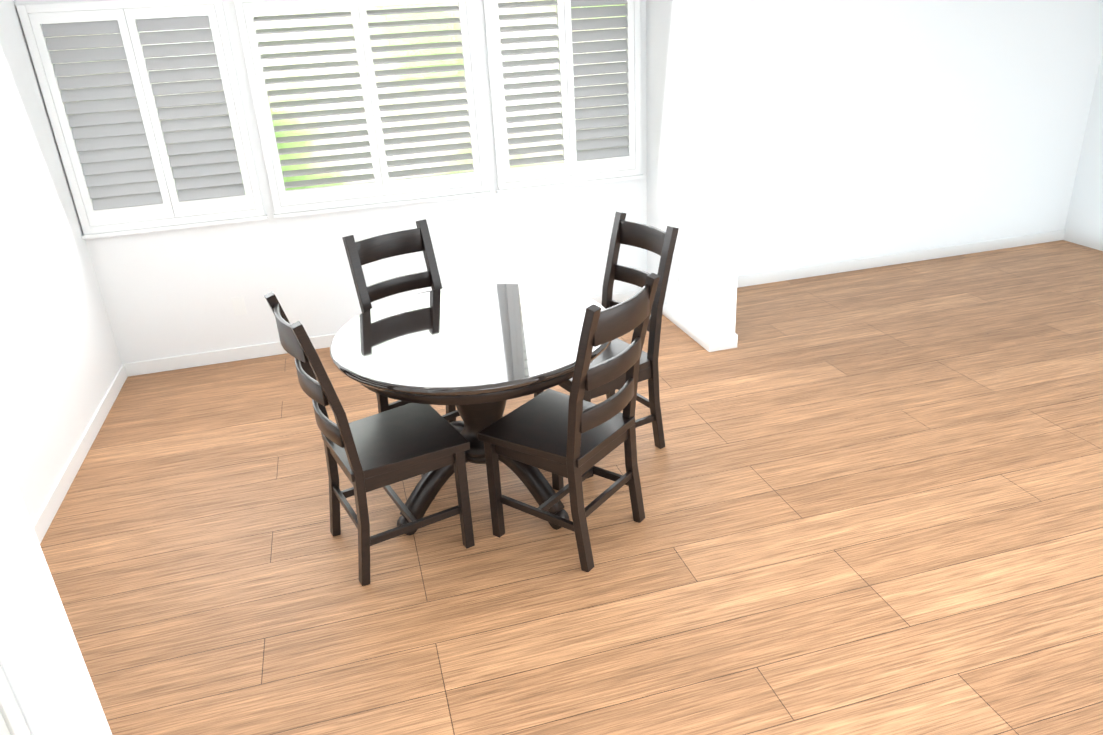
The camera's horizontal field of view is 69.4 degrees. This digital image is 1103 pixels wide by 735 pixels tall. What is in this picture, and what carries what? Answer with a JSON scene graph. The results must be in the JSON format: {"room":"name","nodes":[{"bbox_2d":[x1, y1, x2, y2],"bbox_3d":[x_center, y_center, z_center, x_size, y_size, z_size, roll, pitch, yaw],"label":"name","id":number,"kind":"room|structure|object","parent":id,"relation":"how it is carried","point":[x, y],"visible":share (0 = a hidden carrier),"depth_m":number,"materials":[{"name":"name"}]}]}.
{"room":"dining room","nodes":[
{"label":"dining room","id":0,"kind":"room"},
{"bbox_2d":[0,442,111,734],"bbox_3d":[-1.403,0.193,1.409,0.710,2.435,0.120,-9,25,-13],"label":"wall","id":1,"kind":"structure","parent":0,"point":[45,670],"depth_m":1.63,"materials":[{"name":"white paint"}]},
{"bbox_2d":[0,0,121,524],"bbox_3d":[-1.232,1.063,-0.566,0.120,2.435,11.370,-9,25,-13],"label":"wall","id":2,"kind":"structure","parent":0,"point":[60,362],"depth_m":3.81,"materials":[{"name":"white paint"}]},
{"bbox_2d":[33,364,128,543],"bbox_3d":[-2.139,0.662,3.342,0.016,0.085,3.344,-9,25,-13],"label":"baseboard","id":3,"kind":"structure","parent":2,"relation":"attached to","point":[49,510],"depth_m":3.84,"materials":[{"name":"white paint"}]},
{"bbox_2d":[14,0,1102,363],"bbox_3d":[0.684,-1.623,5.215,7.000,2.435,0.120,-9,25,-13],"label":"wall","id":4,"kind":"structure","parent":0,"point":[872,128],"depth_m":5.41,"materials":[{"name":"white paint"}]},
{"bbox_2d":[16,0,267,238],"bbox_3d":[-2.206,-1.371,4.405,0.997,1.200,0.144,-9,25,-13],"label":"window","id":5,"kind":"structure","parent":4,"relation":"in","point":[257,213],"depth_m":4.37,"materials":[{"name":"white paint"}]},
{"bbox_2d":[28,4,255,226],"bbox_3d":[-2.196,-1.366,4.366,0.890,1.095,0.036,-9,25,-13],"label":"window shutter","id":6,"kind":"object","parent":5,"relation":"attached to","point":[116,158],"visible":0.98,"depth_m":4.34,"materials":[{"name":"white paint"}]},
{"bbox_2d":[233,0,490,218],"bbox_3d":[-1.060,-1.556,4.673,1.314,1.200,0.144,-9,25,-13],"label":"window","id":7,"kind":"structure","parent":4,"relation":"in","point":[482,189],"depth_m":4.73,"materials":[{"name":"white paint"}]},
{"bbox_2d":[242,0,480,205],"bbox_3d":[-1.050,-1.551,4.634,1.207,1.095,0.064,-9,25,-13],"label":"window shutter","id":8,"kind":"object","parent":7,"relation":"attached to","point":[376,187],"visible":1,"depth_m":4.63,"materials":[{"name":"white paint"}]},
{"bbox_2d":[125,290,638,375],"bbox_3d":[-0.963,-0.246,5.229,3.410,0.085,0.016,-9,25,-13],"label":"baseboard","id":9,"kind":"structure","parent":4,"relation":"attached to","point":[323,341],"depth_m":4.97,"materials":[{"name":"white paint"}]},
{"bbox_2d":[231,262,678,315],"bbox_3d":[-0.576,-0.482,4.952,2.716,0.116,0.536,-9,25,-13],"label":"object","id":10,"kind":"structure","parent":4,"relation":"attached to","point":[238,304],"depth_m":4.90,"materials":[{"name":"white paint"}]},
{"bbox_2d":[483,0,643,193],"bbox_3d":[0.085,-1.741,4.941,0.984,1.200,0.144,-9,25,-13],"label":"window","id":11,"kind":"structure","parent":4,"relation":"in","point":[563,181],"depth_m":4.99,"materials":[{"name":"white paint"}]},
{"bbox_2d":[491,0,634,182],"bbox_3d":[0.095,-1.736,4.902,0.877,1.095,0.063,-9,25,-13],"label":"window shutter","id":12,"kind":"object","parent":11,"relation":"attached to","point":[595,158],"visible":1,"depth_m":4.92,"materials":[{"name":"white paint"}]},
{"bbox_2d":[737,230,1064,287],"bbox_3d":[2.480,-0.804,6.035,3.430,0.085,0.013,-9,25,-13],"label":"baseboard","id":13,"kind":"structure","parent":4,"relation":"attached to","point":[975,247],"depth_m":6.06,"materials":[{"name":"white paint"}]},
{"bbox_2d":[40,240,1102,734],"bbox_3d":[2.258,1.648,0.741,7.240,0.060,11.370,-9,25,-13],"label":"floor","id":14,"kind":"structure","parent":0,"point":[872,500],"depth_m":3.05,"materials":[{"name":"brown wood"}]},
{"bbox_2d":[0,665,30,734],"bbox_3d":[-1.311,1.014,1.467,0.645,0.880,0.441,-9,25,-13],"label":"base cabinet","id":15,"kind":"object","parent":14,"relation":"on","point":[12,721],"depth_m":1.60,"materials":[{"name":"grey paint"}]},
{"bbox_2d":[264,292,474,585],"bbox_3d":[-0.654,0.216,2.975,0.545,1.046,0.450,-16,27,-27],"label":"dining chair","id":16,"kind":"object","parent":14,"relation":"on","point":[385,450],"visible":0.98,"depth_m":2.92,"materials":[{"name":"brown wood"}]},
{"bbox_2d":[342,219,502,422],"bbox_3d":[-0.571,-0.088,3.645,0.450,1.046,0.545,-20,29,-34],"label":"dining chair","id":17,"kind":"object","parent":14,"relation":"on","point":[359,253],"visible":0.29,"depth_m":3.69,"materials":[{"name":"brown wood"}]},
{"bbox_2d":[330,284,611,535],"bbox_3d":[-0.292,0.184,3.345,1.130,0.756,1.130,12,28,31],"label":"dining table","id":18,"kind":"object","parent":14,"relation":"on","point":[478,356],"visible":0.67,"depth_m":3.12,"materials":[{"name":"black"}]},
{"bbox_2d":[477,273,659,571],"bbox_3d":[0.069,0.169,2.987,0.545,1.046,0.450,14,29,34],"label":"dining chair","id":19,"kind":"object","parent":14,"relation":"on","point":[574,437],"visible":1,"depth_m":2.92,"materials":[{"name":"brown wood"}]},
{"bbox_2d":[534,211,678,478],"bbox_3d":[0.229,-0.115,3.604,0.545,1.046,0.450,-17,27,-27],"label":"dining chair","id":20,"kind":"object","parent":14,"relation":"on","point":[661,243],"visible":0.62,"depth_m":3.58,"materials":[{"name":"brown wood"}]},
{"bbox_2d":[646,0,749,337],"bbox_3d":[0.825,-1.409,4.717,0.160,2.435,1.000,-9,25,-13],"label":"wall","id":21,"kind":"structure","parent":0,"point":[696,61],"depth_m":4.56,"materials":[{"name":"white paint"}]},
{"bbox_2d":[662,303,716,351],"bbox_3d":[0.811,-0.315,5.154,0.016,0.085,0.977,-9,25,-13],"label":"baseboard","id":22,"kind":"structure","parent":21,"relation":"attached to","point":[710,344],"depth_m":4.95,"materials":[{"name":"white paint"}]},
{"bbox_2d":[717,333,737,348],"bbox_3d":[0.977,-0.342,5.193,0.016,0.085,0.977,-9,25,-13],"label":"baseboard","id":23,"kind":"structure","parent":21,"relation":"attached to","point":[731,341],"depth_m":4.74,"materials":[{"name":"white paint"}]},
{"bbox_2d":[1063,50,1102,250],"bbox_3d":[5.617,-0.043,1.034,0.120,2.435,11.370,-9,25,-13],"label":"wall","id":24,"kind":"structure","parent":0,"point":[1084,224],"depth_m":6.12,"materials":[{"name":"white paint"}]},
{"label":"outside","id":25,"kind":"structure","parent":0,"visible":0},
{"bbox_2d":[45,0,626,191],"bbox_3d":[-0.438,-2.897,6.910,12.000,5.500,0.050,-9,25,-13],"label":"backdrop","id":26,"kind":"structure","parent":25,"point":[336,45],"depth_m":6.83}
]}

